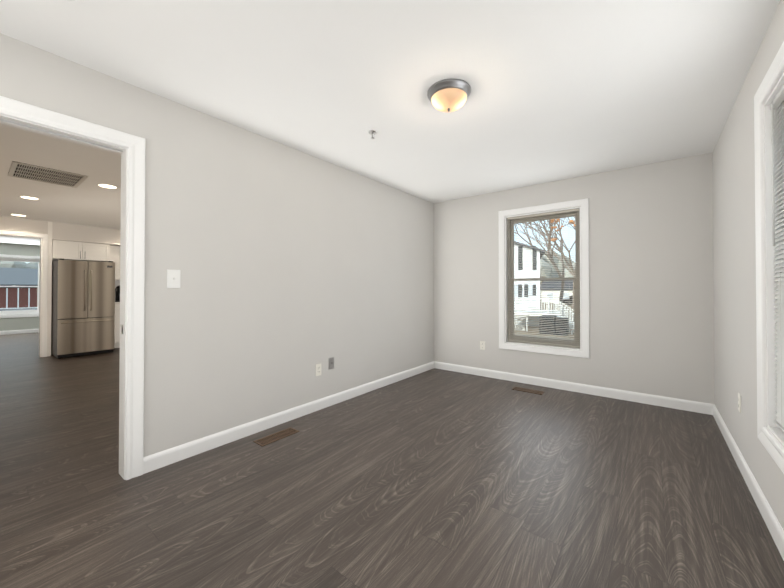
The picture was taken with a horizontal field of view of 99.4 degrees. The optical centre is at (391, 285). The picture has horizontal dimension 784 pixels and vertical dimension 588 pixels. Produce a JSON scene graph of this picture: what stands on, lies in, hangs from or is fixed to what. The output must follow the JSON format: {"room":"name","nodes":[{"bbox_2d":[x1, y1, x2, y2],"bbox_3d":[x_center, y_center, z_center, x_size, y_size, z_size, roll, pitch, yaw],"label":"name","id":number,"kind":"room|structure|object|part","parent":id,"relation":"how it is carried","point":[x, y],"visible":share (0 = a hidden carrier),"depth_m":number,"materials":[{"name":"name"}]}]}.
{"room":"empty room","nodes":[
{"label":"empty room","id":0,"kind":"room"},
{"bbox_2d":[0,243,39,330],"bbox_3d":[-10.147,0.074,8.331,0.160,2.340,8.220,0,-1,38],"label":"wall","id":1,"kind":"structure","parent":0,"point":[21,323],"depth_m":8.70,"materials":[{"name":"paint"}]},
{"bbox_2d":[0,329,38,334],"bbox_3d":[-10.079,1.194,8.267,0.014,0.100,7.900,0,-1,38],"label":"baseboard","id":2,"kind":"structure","parent":1,"relation":"attached to","point":[19,331],"depth_m":8.68,"materials":[{"name":"white wood"}]},
{"bbox_2d":[0,254,39,317],"bbox_3d":[-9.869,0.012,8.673,0.180,1.628,1.178,0,-1,38],"label":"room window","id":3,"kind":"structure","parent":1,"relation":"in","point":[19,311],"depth_m":8.77,"materials":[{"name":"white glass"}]},
{"bbox_2d":[0,216,119,355],"bbox_3d":[-6.577,0.048,5.543,0.700,2.340,7.900,0,-1,38],"label":"wall","id":4,"kind":"structure","parent":0,"point":[72,232],"depth_m":5.80,"materials":[{"name":"paint"}]},
{"bbox_2d":[0,230,47,356],"bbox_3d":[-6.468,0.158,5.220,0.169,2.114,1.454,0,-1,38],"label":"door frame","id":5,"kind":"structure","parent":4,"relation":"attached to","point":[43,238],"depth_m":5.70,"materials":[{"name":"white wood"}]},
{"bbox_2d":[52,240,111,261],"bbox_3d":[-5.907,-0.640,6.280,0.544,0.330,0.776,0,-1,38],"label":"upper cabinet","id":6,"kind":"object","parent":4,"relation":"attached to","point":[77,251],"depth_m":6.10,"materials":[{"name":"white wood"}]},
{"bbox_2d":[112,246,119,279],"bbox_3d":[-5.587,-0.460,6.851,0.344,0.680,0.512,0,-1,38],"label":"upper cabinet","id":7,"kind":"object","parent":4,"relation":"attached to","point":[115,249],"depth_m":6.66,"materials":[{"name":"white wood"}]},
{"bbox_2d":[0,33,433,456],"bbox_3d":[-1.856,-0.036,1.857,0.120,2.440,7.900,0,-1,38],"label":"wall","id":8,"kind":"structure","parent":0,"point":[294,266],"depth_m":2.66,"materials":[{"name":"beige paint"}]},
{"bbox_2d":[0,96,144,479],"bbox_3d":[-1.985,0.121,1.690,0.160,2.122,1.164,0,-1,38],"label":"door frame","id":9,"kind":"structure","parent":8,"relation":"attached to","point":[133,144],"depth_m":2.05,"materials":[{"name":"white wood"}]},
{"bbox_2d":[167,269,179,287],"bbox_3d":[-1.468,-0.048,2.240,0.020,0.125,0.080,0,-1,38],"label":"switch plate","id":10,"kind":"object","parent":8,"relation":"attached to","point":[173,278],"visible":1,"depth_m":2.24,"materials":[{"name":"white plastic"}]},
{"bbox_2d":[143,361,434,473],"bbox_3d":[-0.474,1.149,3.507,0.014,0.100,3.582,0,-1,38],"label":"baseboard","id":11,"kind":"structure","parent":8,"relation":"attached to","point":[158,460],"depth_m":2.72,"materials":[{"name":"white wood"}]},
{"bbox_2d":[316,364,320,375],"bbox_3d":[-0.710,0.812,3.213,0.008,0.114,0.070,0,-1,38],"label":"electrical outlet","id":12,"kind":"object","parent":8,"relation":"attached to","point":[318,369],"visible":1,"depth_m":3.21,"materials":[{"name":"beige plastic"}]},
{"bbox_2d":[329,357,333,368],"bbox_3d":[-0.605,0.778,3.341,0.016,0.114,0.070,0,-1,38],"label":"outlet","id":13,"kind":"object","parent":8,"relation":"attached to","point":[331,363],"visible":1,"depth_m":3.34,"materials":[{"name":"grey plastic"}]},
{"bbox_2d":[0,0,779,245],"bbox_3d":[-4.764,-1.285,4.140,13.820,0.300,8.220,0,-1,38],"label":"ceiling","id":14,"kind":"structure","parent":0,"point":[564,89],"depth_m":2.01,"materials":[{"name":"paint"}]},
{"bbox_2d":[10,214,27,216],"bbox_3d":[-5.914,-1.120,5.265,0.200,0.007,0.200,0,-1,38],"label":"recessed light","id":15,"kind":"object","parent":14,"relation":"in","point":[20,215],"visible":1,"depth_m":5.29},
{"bbox_2d":[18,196,40,199],"bbox_3d":[-4.652,-1.129,4.266,0.200,0.007,0.200,0,-1,38],"label":"recessed light","id":16,"kind":"object","parent":14,"relation":"in","point":[29,197],"visible":0.98,"depth_m":4.25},
{"bbox_2d":[8,161,87,187],"bbox_3d":[-3.555,-1.136,3.436,0.610,0.010,0.520,0,-1,38],"label":"ceiling vent","id":17,"kind":"object","parent":14,"relation":"in","point":[38,173],"visible":1,"depth_m":3.41,"materials":[{"name":"metal"}]},
{"bbox_2d":[96,183,118,188],"bbox_3d":[-3.239,-1.134,3.785,0.200,0.007,0.200,0,-1,38],"label":"recessed light","id":18,"kind":"object","parent":14,"relation":"in","point":[107,186],"visible":1,"depth_m":3.79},
{"bbox_2d":[368,130,376,138],"bbox_3d":[-0.155,-1.224,2.697,0.072,0.050,0.072,0,-1,38],"label":"sprinkler head","id":19,"kind":"object","parent":14,"relation":"attached to","point":[372,132],"visible":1,"depth_m":2.69},
{"bbox_2d":[427,79,470,111],"bbox_3d":[0.368,-1.190,2.149,0.279,0.126,0.279,0,-1,38],"label":"ceiling light","id":20,"kind":"object","parent":14,"relation":"attached to","point":[463,85],"depth_m":2.07,"materials":[{"name":"silver metal"}]},
{"bbox_3d":[0.368,-1.181,2.149,0.226,0.074,0.226,0,-1,38],"label":"ceiling light shade","id":21,"kind":"part","parent":20,"relation":"part of","materials":[{"name":"beige glass"}]},
{"bbox_2d":[0,332,783,587],"bbox_3d":[-4.764,1.280,4.116,13.820,0.150,8.220,0,-1,38],"label":"floor","id":22,"kind":"structure","parent":0,"point":[436,478],"depth_m":1.87,"materials":[{"name":"brown wood"}]},
{"bbox_2d":[51,259,114,357],"bbox_3d":[-5.592,0.385,6.014,0.910,1.675,0.740,0,-1,38],"label":"fridge","id":23,"kind":"object","parent":22,"relation":"on","point":[83,308],"visible":0.98,"depth_m":5.74,"materials":[{"name":"grey metal"}]},
{"bbox_2d":[114,304,119,347],"bbox_3d":[-5.508,0.795,6.778,0.544,0.870,0.514,0,-1,38],"label":"base cabinet","id":24,"kind":"object","parent":22,"relation":"on","point":[117,326],"depth_m":6.51,"materials":[{"name":"white wood"}]},
{"bbox_2d":[115,285,119,301],"bbox_3d":[-5.537,0.152,6.786,0.210,0.335,0.156,0,-1,38],"label":"coffee maker","id":25,"kind":"object","parent":24,"relation":"on","point":[117,293],"visible":0.44,"depth_m":6.73,"materials":[{"name":"black plastic"}]},
{"bbox_2d":[253,427,298,445],"bbox_3d":[-0.908,1.189,2.629,0.124,0.005,0.330,0,-1,38],"label":"floor vent","id":26,"kind":"object","parent":22,"relation":"in","point":[274,437],"visible":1,"depth_m":2.62,"materials":[{"name":"brown metal"}]},
{"bbox_2d":[512,387,543,394],"bbox_3d":[1.557,1.200,3.812,0.330,0.005,0.124,0,-1,38],"label":"floor vent","id":27,"kind":"object","parent":22,"relation":"in","point":[529,390],"visible":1,"depth_m":3.81,"materials":[{"name":"brown metal"}]},
{"bbox_2d":[434,153,714,403],"bbox_3d":[-2.284,0.015,7.304,13.820,2.440,0.160,0,-1,38],"label":"wall","id":28,"kind":"structure","parent":0,"point":[651,307],"depth_m":3.53,"materials":[{"name":"beige paint"}]},
{"bbox_2d":[480,341,484,349],"bbox_3d":[1.214,0.798,4.459,0.070,0.114,0.008,0,-1,38],"label":"electrical outlet","id":29,"kind":"object","parent":28,"relation":"attached to","point":[482,345],"visible":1,"depth_m":4.46,"materials":[{"name":"beige plastic"}]},
{"bbox_2d":[498,198,589,358],"bbox_3d":[1.840,-0.083,4.072,1.018,1.783,0.180,0,-1,38],"label":"window","id":30,"kind":"structure","parent":28,"relation":"in","point":[577,234],"depth_m":4.00,"materials":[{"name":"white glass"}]},
{"bbox_2d":[507,208,579,346],"bbox_3d":[1.813,-0.094,4.037,0.828,1.576,0.037,0,-1,38],"label":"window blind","id":31,"kind":"object","parent":30,"relation":"attached to","point":[541,255],"visible":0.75,"depth_m":4.01,"materials":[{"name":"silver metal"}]},
{"bbox_2d":[435,361,710,414],"bbox_3d":[1.801,1.154,3.994,2.940,0.100,0.014,0,-1,38],"label":"baseboard","id":32,"kind":"structure","parent":28,"relation":"attached to","point":[681,404],"depth_m":3.69,"materials":[{"name":"white wood"}]},
{"bbox_2d":[712,0,783,529],"bbox_3d":[1.505,-0.043,1.060,0.160,2.440,5.020,0,-1,38],"label":"wall","id":33,"kind":"structure","parent":0,"point":[734,276],"depth_m":2.13,"materials":[{"name":"beige paint"}]},
{"bbox_2d":[738,393,740,412],"bbox_3d":[2.282,0.767,2.184,0.008,0.114,0.070,0,-1,38],"label":"electrical outlet","id":34,"kind":"object","parent":33,"relation":"attached to","point":[739,402],"visible":1,"depth_m":2.17,"materials":[{"name":"beige plastic"}]},
{"bbox_2d":[711,404,783,560],"bbox_3d":[1.474,1.127,1.150,0.014,0.100,4.900,0,-1,38],"label":"baseboard","id":35,"kind":"structure","parent":33,"relation":"attached to","point":[772,523],"depth_m":1.85,"materials":[{"name":"white wood"}]},
{"bbox_2d":[754,41,783,473],"bbox_3d":[1.659,-0.109,1.274,0.180,1.805,1.085,0,-1,38],"label":"window","id":36,"kind":"structure","parent":33,"relation":"in","point":[783,163],"depth_m":1.66,"materials":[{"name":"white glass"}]},
{"bbox_2d":[770,84,783,431],"bbox_3d":[1.624,-0.119,1.301,0.037,1.576,0.873,0,-1,38],"label":"window blind","id":37,"kind":"object","parent":36,"relation":"attached to","point":[777,101],"visible":1,"depth_m":1.59,"materials":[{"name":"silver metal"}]},
{"label":"outside","id":38,"kind":"structure","parent":0,"visible":0},
{"bbox_2d":[24,301,573,338],"bbox_3d":[-11.207,3.051,46.625,210.000,0.200,180.000,0,-1,38],"label":"ground","id":39,"kind":"structure","parent":38,"point":[533,327],"depth_m":20.18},
{"bbox_2d":[0,308,36,310],"bbox_3d":[-40.978,2.862,38.155,14.500,0.020,130.000,0,-1,38],"label":"road","id":40,"kind":"structure","parent":39,"relation":"on","point":[17,309],"depth_m":40.57,"materials":[{"name":"grey asphalt"}]},
{"bbox_2d":[0,267,37,308],"bbox_3d":[-51.421,0.238,46.334,10.000,5.420,51.000,0,-1,38],"label":"building","id":41,"kind":"structure","parent":39,"relation":"on","point":[8,276],"depth_m":43.40,"materials":[{"name":"red brick"}]},
{"bbox_2d":[0,250,574,299],"bbox_3d":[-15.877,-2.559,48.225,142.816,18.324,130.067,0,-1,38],"label":"tree","id":42,"kind":"object","parent":39,"relation":"on","point":[14,264],"depth_m":73.93,"materials":[{"name":"plant"}]},
{"bbox_2d":[514,241,544,325],"bbox_3d":[8.092,-0.646,26.513,8.840,6.820,4.840,0,-1,38],"label":"house","id":43,"kind":"structure","parent":39,"relation":"on","point":[528,263],"depth_m":22.95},
{"bbox_2d":[514,298,559,330],"bbox_3d":[8.326,1.702,21.836,4.405,2.037,2.950,0,-1,38],"label":"deck","id":44,"kind":"object","parent":39,"relation":"on","point":[531,310],"depth_m":20.12,"materials":[{"name":"white wood"}]},
{"bbox_2d":[514,218,574,314],"bbox_3d":[14.860,-3.766,32.383,9.863,13.207,12.774,0,-1,38],"label":"tree","id":45,"kind":"object","parent":39,"relation":"on","point":[551,223],"depth_m":30.82,"materials":[{"name":"brown plant"}]},
{"bbox_2d":[516,218,575,304],"bbox_3d":[23.279,-5.035,42.564,15.915,15.915,15.091,0,-1,38],"label":"tree","id":46,"kind":"object","parent":39,"relation":"on","point":[567,263],"depth_m":42.85,"materials":[{"name":"brown plant"}]},
{"bbox_2d":[539,315,556,334],"bbox_3d":[8.778,2.187,18.689,0.758,1.007,0.762,0,-1,38],"label":"air conditioning unit","id":47,"kind":"object","parent":39,"relation":"on","point":[553,325],"depth_m":18.38,"materials":[{"name":"grey metal"}]},
{"bbox_2d":[522,217,575,309],"bbox_3d":[20.255,-3.857,39.166,10.680,13.506,12.458,0,-1,38],"label":"tree","id":48,"kind":"object","parent":39,"relation":"on","point":[573,273],"depth_m":39.68,"materials":[{"name":"brown plant"}]},
{"bbox_2d":[540,280,572,303],"bbox_3d":[32.952,0.875,60.122,10.100,4.403,8.400,0,-1,38],"label":"house","id":49,"kind":"structure","parent":39,"relation":"on","point":[553,286],"depth_m":59.08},
{"bbox_2d":[550,298,573,333],"bbox_3d":[10.188,1.728,19.246,1.700,2.017,1.140,0,-1,38],"label":"stairs","id":50,"kind":"structure","parent":39,"relation":"on","point":[562,313],"depth_m":19.29,"materials":[{"name":"white wood"}]},
{"bbox_2d":[555,318,568,335],"bbox_3d":[9.397,2.221,18.339,0.567,0.932,0.571,0,-1,38],"label":"air conditioning unit","id":51,"kind":"object","parent":39,"relation":"on","point":[555,318],"depth_m":18.11,"materials":[{"name":"grey metal"}]}
]}

